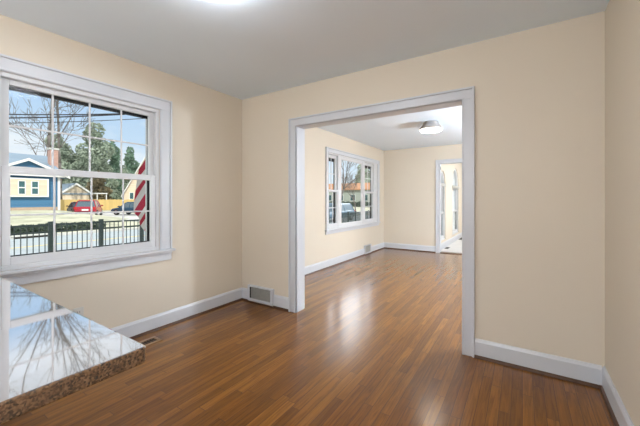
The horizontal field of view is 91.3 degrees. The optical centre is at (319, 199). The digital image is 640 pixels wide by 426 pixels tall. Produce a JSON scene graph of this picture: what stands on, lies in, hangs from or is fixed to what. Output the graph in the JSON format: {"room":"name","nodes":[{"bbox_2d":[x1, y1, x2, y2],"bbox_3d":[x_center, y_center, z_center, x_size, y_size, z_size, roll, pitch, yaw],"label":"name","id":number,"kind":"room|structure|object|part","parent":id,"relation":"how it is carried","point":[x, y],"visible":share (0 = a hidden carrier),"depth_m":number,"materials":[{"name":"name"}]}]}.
{"room":"dining room","nodes":[
{"label":"dining room","id":0,"kind":"room"},
{"bbox_2d":[0,14,383,328],"bbox_3d":[-1.181,0.002,3.683,0.215,2.440,10.300,0,0,33],"label":"wall","id":1,"kind":"structure","parent":0,"point":[206,261],"depth_m":3.23,"materials":[{"name":"beige paint"}]},
{"bbox_2d":[73,306,83,315],"bbox_3d":[-1.867,0.895,2.417,0.010,0.114,0.070,0,0,33],"label":"power outlet","id":2,"kind":"object","parent":1,"relation":"attached to","point":[80,310],"visible":0.42,"depth_m":2.42,"materials":[{"name":"beige plastic"}]},
{"bbox_2d":[0,53,175,284],"bbox_3d":[-1.879,-0.183,2.538,0.247,1.535,1.369,0,0,33],"label":"window","id":3,"kind":"structure","parent":1,"relation":"in","point":[8,81],"depth_m":2.48,"materials":[{"name":"white plastic"}]},
{"bbox_3d":[-1.868,-0.499,2.533,0.028,0.633,1.037,0,0,33],"label":"sash","id":4,"kind":"part","parent":3,"relation":"part of","materials":[{"name":"white plastic"}]},
{"bbox_3d":[-1.840,0.111,2.515,0.028,0.672,1.037,0,0,33],"label":"sash","id":5,"kind":"part","parent":3,"relation":"part of","materials":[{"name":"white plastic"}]},
{"bbox_3d":[-1.897,-0.193,2.565,0.012,1.270,1.051,0,0,33],"label":"screen frame","id":6,"kind":"part","parent":3,"relation":"part of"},
{"bbox_3d":[-1.476,-0.237,3.000,0.031,1.428,0.112,0,0,33],"label":"casing","id":7,"kind":"part","parent":3,"relation":"part of","materials":[{"name":"white wood"}]},
{"bbox_2d":[134,161,144,230],"bbox_3d":[-1.707,-0.425,4.415,1.379,2.286,0.826,0,0,2],"label":"flag","id":8,"kind":"object","parent":1,"relation":"attached to","point":[139,199],"visible":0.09,"depth_m":4.09,"materials":[{"name":"red fabric"}]},
{"bbox_2d":[111,288,241,338],"bbox_3d":[-1.649,1.151,2.733,0.032,0.143,2.598,0,0,33],"label":"baseboard","id":9,"kind":"structure","parent":1,"relation":"attached to","point":[138,328],"depth_m":3.09,"materials":[{"name":"white wood"}]},
{"bbox_3d":[-1.642,1.212,2.729,0.016,0.021,2.598,0,0,33],"label":"shoe molding","id":10,"kind":"part","parent":9,"relation":"part of","materials":[{"name":"brown wood"}]},
{"bbox_2d":[305,249,364,275],"bbox_3d":[0.043,1.151,5.418,0.032,0.143,3.415,0,0,33],"label":"baseboard","id":11,"kind":"structure","parent":1,"relation":"attached to","point":[323,265],"depth_m":5.70,"materials":[{"name":"white wood"}]},
{"bbox_2d":[325,147,380,234],"bbox_3d":[0.709,-0.151,6.573,0.209,1.554,2.477,0,0,33],"label":"window","id":12,"kind":"structure","parent":1,"relation":"in","point":[331,155],"depth_m":6.24,"materials":[{"name":"white plastic"}]},
{"bbox_3d":[0.128,-0.196,5.550,0.031,1.465,0.085,0,0,33],"label":"casing","id":13,"kind":"part","parent":12,"relation":"part of","materials":[{"name":"white wood"}]},
{"bbox_3d":[0.180,-0.138,5.826,0.012,1.280,0.391,0,0,33],"label":"screen frame","id":14,"kind":"part","parent":12,"relation":"part of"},
{"bbox_3d":[0.199,-0.479,5.796,0.028,0.683,0.361,0,0,33],"label":"sash","id":15,"kind":"part","parent":12,"relation":"part of","materials":[{"name":"white plastic"}]},
{"bbox_3d":[0.227,0.170,5.779,0.028,0.695,0.361,0,0,33],"label":"sash","id":16,"kind":"part","parent":12,"relation":"part of","materials":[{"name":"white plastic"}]},
{"bbox_3d":[0.647,-0.152,6.418,0.028,1.338,0.990,0,0,33],"label":"sash","id":17,"kind":"part","parent":12,"relation":"part of","materials":[{"name":"white plastic"}]},
{"bbox_3d":[1.065,-0.138,7.193,0.012,1.280,0.545,0,0,33],"label":"screen frame","id":18,"kind":"part","parent":12,"relation":"part of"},
{"bbox_3d":[1.083,-0.479,7.163,0.028,0.683,0.515,0,0,33],"label":"sash","id":19,"kind":"part","parent":12,"relation":"part of","materials":[{"name":"white plastic"}]},
{"bbox_3d":[1.111,0.170,7.145,0.028,0.695,0.515,0,0,33],"label":"sash","id":20,"kind":"part","parent":12,"relation":"part of","materials":[{"name":"white plastic"}]},
{"bbox_3d":[1.404,-0.196,7.521,0.031,1.465,0.085,0,0,33],"label":"casing","id":21,"kind":"part","parent":12,"relation":"part of","materials":[{"name":"white wood"}]},
{"bbox_2d":[364,244,371,254],"bbox_3d":[1.074,1.119,7.000,0.044,0.205,0.360,0,0,33],"label":"air vent","id":22,"kind":"object","parent":1,"relation":"in","point":[367,248],"visible":1,"depth_m":6.97,"materials":[{"name":"grey metal"}]},
{"bbox_2d":[372,242,383,251],"bbox_3d":[1.392,1.151,7.503,0.032,0.143,0.831,0,0,33],"label":"baseboard","id":23,"kind":"structure","parent":1,"relation":"attached to","point":[380,246],"depth_m":7.49,"materials":[{"name":"white wood"}]},
{"bbox_2d":[0,0,609,150],"bbox_3d":[1.935,-1.368,4.048,5.550,0.300,14.700,0,0,33],"label":"ceiling","id":24,"kind":"structure","parent":0,"point":[240,49],"depth_m":2.28,"materials":[{"name":"white paint"}]},
{"bbox_2d":[419,120,442,132],"bbox_3d":[1.751,-1.139,4.942,0.354,0.158,0.354,0,0,33],"label":"ceiling light","id":25,"kind":"object","parent":24,"relation":"attached to","point":[432,126],"visible":1,"depth_m":4.83,"materials":[{"name":"white glass"}]},
{"bbox_2d":[420,128,441,132],"bbox_3d":[1.751,-1.080,4.942,0.328,0.040,0.328,0,0,33],"label":"diffuser","id":26,"kind":"object","parent":25,"relation":"attached to","point":[424,130],"depth_m":4.86,"materials":[{"name":"white glass"}]},
{"bbox_2d":[0,248,613,425],"bbox_3d":[0.862,1.347,2.206,5.250,0.250,10.341,0,0,33],"label":"floor","id":27,"kind":"structure","parent":0,"point":[376,340],"depth_m":2.21,"materials":[{"name":"brown wood"}]},
{"bbox_2d":[139,336,162,346],"bbox_3d":[-1.507,1.218,2.604,0.130,0.008,0.335,0,0,33],"label":"floor vent","id":28,"kind":"object","parent":27,"relation":"in","point":[152,340],"visible":0.38,"depth_m":2.68,"materials":[{"name":"brown wood"}]},
{"bbox_3d":[-1.724,0.790,0.865,1.835,0.863,0.578,0,0,33],"label":"base cabinet","id":29,"kind":"object","parent":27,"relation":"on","visible":0},
{"bbox_2d":[0,277,145,424],"bbox_3d":[-1.549,0.341,0.897,2.190,0.036,0.924,0,0,33],"label":"countertop","id":30,"kind":"structure","parent":29,"relation":"on","point":[50,352],"depth_m":0.66,"materials":[{"name":"brown stone"}]},
{"bbox_2d":[384,144,461,245],"bbox_3d":[3.706,0.002,6.577,4.923,2.440,0.129,0,0,33],"label":"wall","id":31,"kind":"structure","parent":0,"point":[409,174],"depth_m":7.47,"materials":[{"name":"beige paint"}]},
{"bbox_2d":[384,242,435,252],"bbox_3d":[2.130,1.151,7.501,1.240,0.143,0.032,0,0,33],"label":"baseboard","id":32,"kind":"structure","parent":31,"relation":"attached to","point":[411,247],"depth_m":7.48,"materials":[{"name":"white wood"}]},
{"bbox_3d":[2.126,1.212,7.495,1.240,0.021,0.016,0,0,33],"label":"shoe molding","id":33,"kind":"part","parent":32,"relation":"part of","materials":[{"name":"brown wood"}]},
{"bbox_2d":[436,158,461,254],"bbox_3d":[3.130,0.162,6.950,1.037,2.120,0.189,0,0,33],"label":"door frame","id":34,"kind":"structure","parent":31,"relation":"in","point":[445,161],"depth_m":7.13,"materials":[{"name":"white wood"}]},
{"bbox_3d":[2.687,0.162,7.142,0.086,2.120,0.030,0,0,33],"label":"casing","id":35,"kind":"part","parent":34,"relation":"part of","materials":[{"name":"white wood"}]},
{"bbox_2d":[242,11,604,367],"bbox_3d":[1.131,0.002,2.563,4.885,2.440,0.137,0,0,33],"label":"wall","id":36,"kind":"structure","parent":0,"point":[540,91],"depth_m":2.28,"materials":[{"name":"beige paint"}]},
{"bbox_2d":[242,288,247,300],"bbox_3d":[-0.904,1.151,3.780,0.113,0.143,0.032,0,0,33],"label":"baseboard","id":37,"kind":"structure","parent":36,"relation":"attached to","point":[244,290],"depth_m":3.78,"materials":[{"name":"white wood"}]},
{"bbox_2d":[247,284,273,307],"bbox_3d":[-0.694,1.119,3.637,0.395,0.205,0.044,0,0,33],"label":"air vent","id":38,"kind":"object","parent":36,"relation":"in","point":[260,294],"visible":1,"depth_m":3.61,"materials":[{"name":"grey metal"}]},
{"bbox_3d":[-0.702,1.213,3.624,0.395,0.018,0.014,0,0,33],"label":"shoe molding","id":39,"kind":"part","parent":38,"relation":"part of","materials":[{"name":"brown wood"}]},
{"bbox_2d":[251,287,269,301],"bbox_3d":[-0.695,1.103,3.636,0.323,0.133,0.017,0,0,33],"label":"grille","id":40,"kind":"object","parent":38,"relation":"attached to","point":[258,294],"depth_m":3.62,"materials":[{"name":"grey metal"}]},
{"bbox_2d":[273,294,287,311],"bbox_3d":[-0.431,1.151,3.474,0.224,0.143,0.032,0,0,33],"label":"baseboard","id":41,"kind":"structure","parent":36,"relation":"attached to","point":[280,302],"depth_m":3.47,"materials":[{"name":"white wood"}]},
{"bbox_3d":[-0.435,1.212,3.467,0.224,0.021,0.016,0,0,33],"label":"shoe molding","id":42,"kind":"part","parent":41,"relation":"part of","materials":[{"name":"brown wood"}]},
{"bbox_2d":[288,86,474,357],"bbox_3d":[0.472,0.173,2.983,1.826,2.097,0.185,0,0,33],"label":"door frame","id":43,"kind":"structure","parent":36,"relation":"in","point":[464,97],"depth_m":2.77,"materials":[{"name":"white wood"}]},
{"bbox_3d":[-0.300,0.173,3.390,0.088,2.097,0.030,0,0,33],"label":"casing","id":44,"kind":"part","parent":43,"relation":"part of","materials":[{"name":"white wood"}]},
{"bbox_3d":[0.517,0.173,3.053,1.826,2.097,0.018,0,0,33],"label":"casing","id":45,"kind":"part","parent":43,"relation":"part of","materials":[{"name":"white wood"}]},
{"bbox_3d":[1.159,0.173,2.445,0.088,2.097,0.030,0,0,33],"label":"casing","id":46,"kind":"part","parent":43,"relation":"part of","materials":[{"name":"white wood"}]},
{"bbox_2d":[474,338,601,388],"bbox_3d":[1.508,1.151,2.219,0.743,0.143,0.032,0,0,33],"label":"baseboard","id":47,"kind":"structure","parent":36,"relation":"attached to","point":[562,368],"depth_m":2.19,"materials":[{"name":"white wood"}]},
{"bbox_3d":[1.504,1.212,2.212,0.743,0.021,0.016,0,0,33],"label":"shoe molding","id":48,"kind":"part","parent":47,"relation":"part of","materials":[{"name":"brown wood"}]},
{"bbox_2d":[441,163,461,242],"bbox_3d":[3.755,0.002,9.005,0.160,2.440,4.000,0,0,33],"label":"wall","id":49,"kind":"structure","parent":0,"point":[447,169],"depth_m":8.60,"materials":[{"name":"beige paint"}]},
{"bbox_2d":[441,172,445,240],"bbox_3d":[3.014,0.154,7.805,0.140,1.737,0.660,0,0,33],"label":"window","id":50,"kind":"structure","parent":49,"relation":"in","point":[443,185],"depth_m":8.03,"materials":[{"name":"white glass"}]},
{"bbox_3d":[3.010,0.657,7.807,0.028,0.670,0.600,0,0,33],"label":"sash","id":51,"kind":"part","parent":50,"relation":"part of","materials":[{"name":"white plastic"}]},
{"bbox_3d":[3.001,-0.546,7.813,0.070,0.337,0.660,0,0,33],"label":"arch frame","id":52,"kind":"part","parent":50,"relation":"part of","materials":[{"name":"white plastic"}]},
{"bbox_3d":[2.997,0.322,7.816,0.100,1.400,0.660,0,0,33],"label":"frame","id":53,"kind":"part","parent":50,"relation":"part of","materials":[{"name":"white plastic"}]},
{"bbox_2d":[441,232,461,249],"bbox_3d":[3.828,1.147,8.957,0.016,0.150,4.000,0,0,33],"label":"baseboard","id":54,"kind":"structure","parent":49,"relation":"attached to","point":[446,243],"depth_m":8.52,"materials":[{"name":"white wood"}]},
{"bbox_2d":[452,169,458,234],"bbox_3d":[3.989,0.049,9.312,0.140,1.946,1.070,0,0,33],"label":"window","id":55,"kind":"structure","parent":49,"relation":"in","point":[455,187],"depth_m":9.66,"materials":[{"name":"white plastic"}]},
{"bbox_2d":[452,189,454,230],"bbox_3d":[3.939,0.317,9.344,0.006,1.290,1.000,0,0,33],"label":"shade","id":56,"kind":"object","parent":55,"relation":"attached to","point":[453,190],"depth_m":9.55,"materials":[{"name":"white fabric"}]},
{"bbox_3d":[3.986,0.657,9.314,0.028,0.670,1.010,0,0,33],"label":"sash","id":57,"kind":"part","parent":55,"relation":"part of","materials":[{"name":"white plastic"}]},
{"bbox_3d":[3.972,0.322,9.323,0.100,1.400,1.070,0,0,33],"label":"frame","id":58,"kind":"part","parent":55,"relation":"part of","materials":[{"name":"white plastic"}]},
{"bbox_3d":[3.976,-0.651,9.320,0.070,0.546,1.070,0,0,33],"label":"arch frame","id":59,"kind":"part","parent":55,"relation":"part of","materials":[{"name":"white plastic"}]},
{"bbox_3d":[4.255,0.297,9.676,0.008,1.250,0.030,0,0,33],"label":"blind cord","id":60,"kind":"part","parent":55,"relation":"part of","materials":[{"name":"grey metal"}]},
{"bbox_2d":[441,240,461,252],"bbox_3d":[5.391,1.347,8.018,3.960,0.250,4.180,0,0,33],"label":"floor","id":61,"kind":"structure","parent":0,"point":[456,247],"depth_m":7.93,"materials":[{"name":"stone"}]},
{"bbox_2d":[605,0,639,425],"bbox_3d":[0.434,0.002,-0.282,0.140,2.440,5.398,0,0,33],"label":"wall","id":62,"kind":"structure","parent":0,"point":[622,17],"depth_m":1.65,"materials":[{"name":"beige paint"}]},
{"bbox_2d":[599,366,633,425],"bbox_3d":[0.362,1.151,-0.235,0.032,0.143,5.398,0,0,33],"label":"baseboard","id":63,"kind":"structure","parent":62,"relation":"attached to","point":[619,415],"depth_m":1.77,"materials":[{"name":"white wood"}]},
{"bbox_3d":[0.355,1.212,-0.231,0.016,0.021,5.398,0,0,33],"label":"shoe molding","id":64,"kind":"part","parent":63,"relation":"part of","materials":[{"name":"brown wood"}]},
{"label":"outside","id":65,"kind":"structure","parent":0,"visible":0},
{"bbox_2d":[94,213,138,221],"bbox_3d":[-18.443,1.879,31.230,25.100,0.285,6.600,0,0,33],"label":"driveway","id":66,"kind":"structure","parent":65,"point":[131,216],"depth_m":33.54,"materials":[{"name":"concrete"}]},
{"bbox_2d":[66,202,76,211],"bbox_3d":[-28.627,1.010,37.103,4.380,1.446,2.070,0,0,43],"label":"car","id":67,"kind":"object","parent":66,"relation":"on","point":[71,206],"visible":0.34,"depth_m":36.06,"materials":[{"name":"grey paint"}]},
{"bbox_2d":[74,200,102,214],"bbox_3d":[-24.471,0.905,33.219,2.140,1.656,4.580,0,0,-27],"label":"car","id":68,"kind":"object","parent":66,"relation":"on","point":[81,205],"visible":0.77,"depth_m":31.52,"materials":[{"name":"red paint"}]},
{"bbox_2d":[111,202,133,214],"bbox_3d":[-20.856,1.005,34.939,4.580,1.456,2.120,0,0,13],"label":"car","id":69,"kind":"object","parent":66,"relation":"on","point":[128,206],"visible":0.35,"depth_m":34.19,"materials":[{"name":"blue paint"}]},
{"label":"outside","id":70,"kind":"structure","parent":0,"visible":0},
{"bbox_3d":[17.881,1.972,40.242,7.500,0.300,207.000,0,0,33],"label":"yard","id":71,"kind":"structure","parent":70,"visible":0},
{"bbox_2d":[10,208,329,254],"bbox_3d":[-3.849,1.252,11.538,0.090,1.440,16.110,0,0,33],"label":"metal fence","id":72,"kind":"object","parent":71,"relation":"on","point":[100,222],"visible":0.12,"depth_m":7.86,"materials":[{"name":"black metal"}]},
{"bbox_3d":[-6.750,1.182,7.055,0.028,1.180,0.978,0,0,33],"label":"picket panel","id":73,"kind":"part","parent":72,"relation":"part of","materials":[{"name":"black metal"}]},
{"bbox_3d":[-6.460,1.252,7.503,0.090,1.440,0.090,0,0,33],"label":"post","id":74,"kind":"part","parent":72,"relation":"part of","materials":[{"name":"black metal"}]},
{"bbox_3d":[-6.170,1.182,7.952,0.028,1.180,0.978,0,0,33],"label":"picket panel","id":75,"kind":"part","parent":72,"relation":"part of","materials":[{"name":"black metal"}]},
{"bbox_3d":[-5.880,1.252,8.400,0.090,1.440,0.090,0,0,33],"label":"post","id":76,"kind":"part","parent":72,"relation":"part of","materials":[{"name":"black metal"}]},
{"bbox_3d":[-5.590,1.182,8.848,0.028,1.180,0.978,0,0,33],"label":"picket panel","id":77,"kind":"part","parent":72,"relation":"part of","materials":[{"name":"black metal"}]},
{"bbox_3d":[-5.300,1.252,9.297,0.090,1.440,0.090,0,0,33],"label":"post","id":78,"kind":"part","parent":72,"relation":"part of","materials":[{"name":"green metal"}]},
{"bbox_2d":[341,210,369,222],"bbox_3d":[5.321,1.387,25.710,0.090,1.170,15.042,0,0,33],"label":"metal fence","id":79,"kind":"object","parent":71,"relation":"on","point":[356,214],"visible":0.12,"depth_m":20.94,"materials":[{"name":"black metal"}]},
{"bbox_3d":[1.550,1.317,19.882,0.028,0.910,0.978,0,0,33],"label":"picket panel","id":80,"kind":"part","parent":79,"relation":"part of","materials":[{"name":"black metal"}]},
{"bbox_3d":[2.130,1.317,20.779,0.028,0.910,0.978,0,0,33],"label":"picket panel","id":81,"kind":"part","parent":79,"relation":"part of","materials":[{"name":"black metal"}]},
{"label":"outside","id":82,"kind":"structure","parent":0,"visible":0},
{"bbox_2d":[10,207,369,235],"bbox_3d":[-42.400,1.422,79.249,117.500,0.760,207.000,0,0,33],"label":"lawn","id":83,"kind":"structure","parent":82,"point":[69,218],"depth_m":24.42,"materials":[{"name":"green plant"}]},
{"bbox_2d":[9,147,69,210],"bbox_3d":[-34.317,-1.918,28.667,10.130,7.080,15.450,0,0,33],"label":"house","id":84,"kind":"structure","parent":83,"relation":"on","point":[27,192],"depth_m":30.54,"materials":[{"name":"blue"}]},
{"bbox_3d":[-28.156,-1.113,29.535,0.028,1.210,0.460,0,0,33],"label":"pane","id":85,"kind":"part","parent":84,"relation":"part of","materials":[{"name":"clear glass"}]},
{"bbox_3d":[-28.551,-1.138,29.230,0.300,1.620,4.860,0,0,33],"label":"bay panel","id":86,"kind":"part","parent":84,"relation":"part of","materials":[{"name":"beige wood"}]},
{"bbox_3d":[-28.397,-1.123,29.155,0.080,1.790,4.900,0,0,33],"label":"bay trim","id":87,"kind":"part","parent":84,"relation":"part of","materials":[{"name":"white wood"}]},
{"bbox_3d":[-27.640,-1.113,30.332,0.028,1.210,0.480,0,0,33],"label":"pane","id":88,"kind":"part","parent":84,"relation":"part of","materials":[{"name":"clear glass"}]},
{"bbox_3d":[-27.656,-3.018,29.711,0.080,1.820,6.460,0,0,33],"label":"gable trim","id":89,"kind":"part","parent":84,"relation":"part of","materials":[{"name":"white wood"}]},
{"bbox_2d":[9,93,99,198],"bbox_3d":[-35.950,-25.111,52.220,25.496,54.270,30.730,0,0,-1],"label":"bare tree","id":90,"kind":"object","parent":83,"relation":"on","point":[58,145],"visible":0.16,"depth_m":45.70,"materials":[{"name":"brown plant"}]},
{"bbox_2d":[9,96,101,156],"bbox_3d":[-39.965,-22.175,40.817,38.495,48.399,34.901,0,0,20],"label":"bare tree","id":91,"kind":"object","parent":83,"relation":"on","point":[48,144],"visible":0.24,"depth_m":41.07,"materials":[{"name":"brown plant"}]},
{"bbox_2d":[10,221,106,233],"bbox_3d":[-16.040,1.633,16.440,1.105,0.679,8.524,0,0,33],"label":"hedge","id":92,"kind":"object","parent":83,"relation":"on","point":[23,229],"visible":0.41,"depth_m":17.29,"materials":[{"name":"green plant"}]},
{"bbox_2d":[44,134,78,183],"bbox_3d":[-51.364,-5.554,63.062,8.113,15.151,7.484,0,0,33],"label":"evergreen tree","id":93,"kind":"object","parent":83,"relation":"on","point":[67,159],"visible":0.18,"depth_m":61.91,"materials":[{"name":"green plant"}]},
{"bbox_2d":[62,183,89,199],"bbox_3d":[-43.286,-0.293,53.618,7.660,4.830,4.640,0,0,33],"label":"garage","id":94,"kind":"structure","parent":83,"relation":"on","point":[75,191],"depth_m":51.69,"materials":[{"name":"beige"}]},
{"bbox_3d":[-40.096,-1.683,51.554,0.060,2.049,4.640,0,0,33],"label":"gable trim","id":95,"kind":"part","parent":94,"relation":"part of","materials":[{"name":"white wood"}]},
{"bbox_3d":[-40.331,0.522,51.706,0.100,2.600,3.000,0,0,33],"label":"door","id":96,"kind":"part","parent":94,"relation":"part of","materials":[{"name":"beige wood"}]},
{"bbox_2d":[64,142,101,197],"bbox_3d":[-48.056,-4.868,62.982,6.168,13.780,6.758,0,0,-22],"label":"evergreen tree","id":97,"kind":"object","parent":83,"relation":"on","point":[83,152],"visible":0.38,"depth_m":62.78,"materials":[{"name":"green plant"}]},
{"bbox_2d":[60,199,133,210],"bbox_3d":[-33.349,0.962,51.654,0.120,1.920,17.600,0,0,33],"label":"fence","id":98,"kind":"object","parent":83,"relation":"on","point":[109,204],"visible":0.24,"depth_m":50.05,"materials":[{"name":"yellow wood"}]},
{"bbox_3d":[-37.487,0.922,45.213,0.070,1.800,2.188,0,0,33],"label":"board panel","id":99,"kind":"part","parent":98,"relation":"part of","materials":[{"name":"yellow wood"}]},
{"bbox_3d":[-35.110,0.922,48.886,0.070,1.800,2.188,0,0,33],"label":"board panel","id":100,"kind":"part","parent":98,"relation":"part of","materials":[{"name":"yellow wood"}]},
{"bbox_3d":[-33.922,0.922,50.722,0.070,1.800,2.188,0,0,33],"label":"board panel","id":101,"kind":"part","parent":98,"relation":"part of","materials":[{"name":"yellow wood"}]},
{"bbox_3d":[-32.733,0.922,52.559,0.070,1.800,2.188,0,0,33],"label":"board panel","id":102,"kind":"part","parent":98,"relation":"part of","materials":[{"name":"yellow wood"}]},
{"bbox_2d":[76,122,121,199],"bbox_3d":[-50.724,-7.669,70.430,9.119,19.381,11.361,0,0,33],"label":"evergreen tree","id":103,"kind":"object","parent":83,"relation":"on","point":[103,151],"visible":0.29,"depth_m":70.27,"materials":[{"name":"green plant"}]},
{"bbox_2d":[85,171,113,199],"bbox_3d":[-42.185,-1.782,60.215,4.548,7.607,5.132,0,0,-9],"label":"leafy tree","id":104,"kind":"object","parent":83,"relation":"on","point":[98,183],"visible":0.55,"depth_m":59.15,"materials":[{"name":"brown plant"}]},
{"bbox_2d":[108,139,124,192],"bbox_3d":[-49.977,-6.258,75.629,4.661,16.561,5.479,0,0,33],"label":"evergreen tree","id":105,"kind":"object","parent":83,"relation":"on","point":[114,163],"visible":0.3,"depth_m":75.66,"materials":[{"name":"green plant"}]},
{"bbox_2d":[118,165,131,190],"bbox_3d":[-49.694,-3.320,78.778,4.978,10.685,5.184,0,0,33],"label":"evergreen tree","id":106,"kind":"object","parent":83,"relation":"on","point":[126,181],"visible":0.18,"depth_m":77.79,"materials":[{"name":"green plant"}]},
{"bbox_2d":[123,146,139,173],"bbox_3d":[-49.603,-5.938,81.328,4.938,15.921,5.924,0,0,33],"label":"evergreen tree","id":107,"kind":"object","parent":83,"relation":"on","point":[129,159],"visible":0.68,"depth_m":80.68,"materials":[{"name":"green plant"}]},
{"bbox_2d":[121,157,144,199],"bbox_3d":[-32.213,-5.543,62.980,12.840,15.330,9.660,0,0,-30],"label":"house","id":108,"kind":"structure","parent":83,"relation":"on","point":[129,192],"depth_m":56.69,"materials":[{"name":"beige"}]},
{"bbox_2d":[329,183,369,205],"bbox_3d":[10.607,-1.078,81.278,22.300,6.400,9.000,0,0,33],"label":"house","id":109,"kind":"structure","parent":83,"relation":"on","point":[346,197],"depth_m":78.28,"materials":[{"name":"grey"}]},
{"bbox_2d":[329,201,369,206],"bbox_3d":[6.746,1.337,74.856,19.982,1.980,1.981,0,0,33],"label":"hedge","id":110,"kind":"object","parent":83,"relation":"on","point":[358,202],"visible":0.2,"depth_m":73.19,"materials":[{"name":"green plant"}]},
{"bbox_2d":[354,164,369,182],"bbox_3d":[13.342,-4.420,93.883,9.226,12.884,9.877,0,0,33],"label":"evergreen tree","id":111,"kind":"object","parent":83,"relation":"on","point":[358,166],"visible":0.09,"depth_m":92.14,"materials":[{"name":"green plant"}]},
{"bbox_3d":[-30.037,-1.928,18.007,1.200,8.500,0.277,0,0,33],"label":"utility pole","id":112,"kind":"object","parent":83,"relation":"on","visible":0},
{"bbox_2d":[9,113,119,114],"bbox_3d":[-15.920,-5.165,17.090,27.960,1.239,0.058,0,0,4],"label":"utility wire","id":113,"kind":"object","parent":112,"relation":"attached to","point":[107,113],"visible":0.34,"depth_m":16.93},
{"bbox_2d":[9,114,124,118],"bbox_3d":[-15.920,-4.761,17.090,27.960,0.672,0.065,0,0,4],"label":"utility wire","id":114,"kind":"object","parent":112,"relation":"attached to","point":[107,114],"visible":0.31,"depth_m":16.93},
{"bbox_2d":[28,118,143,122],"bbox_3d":[-15.919,-4.471,17.090,27.957,0.621,0.035,0,0,4],"label":"utility wire","id":115,"kind":"object","parent":112,"relation":"attached to","point":[137,118],"visible":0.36,"depth_m":16.87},
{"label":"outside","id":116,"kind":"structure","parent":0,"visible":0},
{"bbox_2d":[10,212,366,255],"bbox_3d":[10.913,1.982,44.751,9.100,0.280,207.000,0,0,33],"label":"road","id":117,"kind":"structure","parent":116,"point":[30,240],"depth_m":13.65,"materials":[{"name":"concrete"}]},
{"bbox_2d":[10,233,57,238],"bbox_3d":[-13.803,1.767,15.125,0.290,0.150,1.700,0,0,33],"label":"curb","id":118,"kind":"object","parent":117,"relation":"on","point":[42,234],"visible":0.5,"depth_m":14.92,"materials":[{"name":"concrete"}]},
{"bbox_3d":[-13.803,1.722,15.125,0.290,0.060,1.700,0,0,33],"label":"lid","id":119,"kind":"part","parent":118,"relation":"part of","materials":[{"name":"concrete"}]},
{"bbox_2d":[10,235,144,248],"bbox_3d":[10.094,1.838,45.281,0.150,0.008,207.000,0,0,33],"label":"road marking","id":120,"kind":"object","parent":117,"relation":"on","point":[144,235],"depth_m":13.28,"materials":[{"name":"yellow paint"}]},
{"bbox_2d":[10,210,369,238],"bbox_3d":[7.009,1.922,47.278,0.200,0.400,207.000,0,0,33],"label":"kerb","id":121,"kind":"object","parent":117,"relation":"on","point":[136,228],"visible":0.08,"depth_m":17.13,"materials":[{"name":"concrete"}]},
{"bbox_2d":[329,203,354,219],"bbox_3d":[1.275,1.090,26.820,2.120,1.496,4.480,0,0,33],"label":"car","id":122,"kind":"object","parent":117,"relation":"on","point":[345,207],"visible":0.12,"depth_m":26.78,"materials":[{"name":"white metal"}]},
{"bbox_2d":[341,172,360,210],"bbox_3d":[3.207,-0.907,39.950,3.710,5.872,3.734,0,0,-22],"label":"bare tree","id":123,"kind":"object","parent":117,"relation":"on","point":[350,176],"visible":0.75,"depth_m":39.58,"materials":[{"name":"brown plant"}]},
{"bbox_2d":[341,160,369,198],"bbox_3d":[5.483,-2.878,38.063,9.272,9.866,9.273,0,0,12],"label":"bare tree","id":124,"kind":"object","parent":117,"relation":"on","point":[346,176],"visible":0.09,"depth_m":38.80,"materials":[{"name":"grey plant"}]}
]}

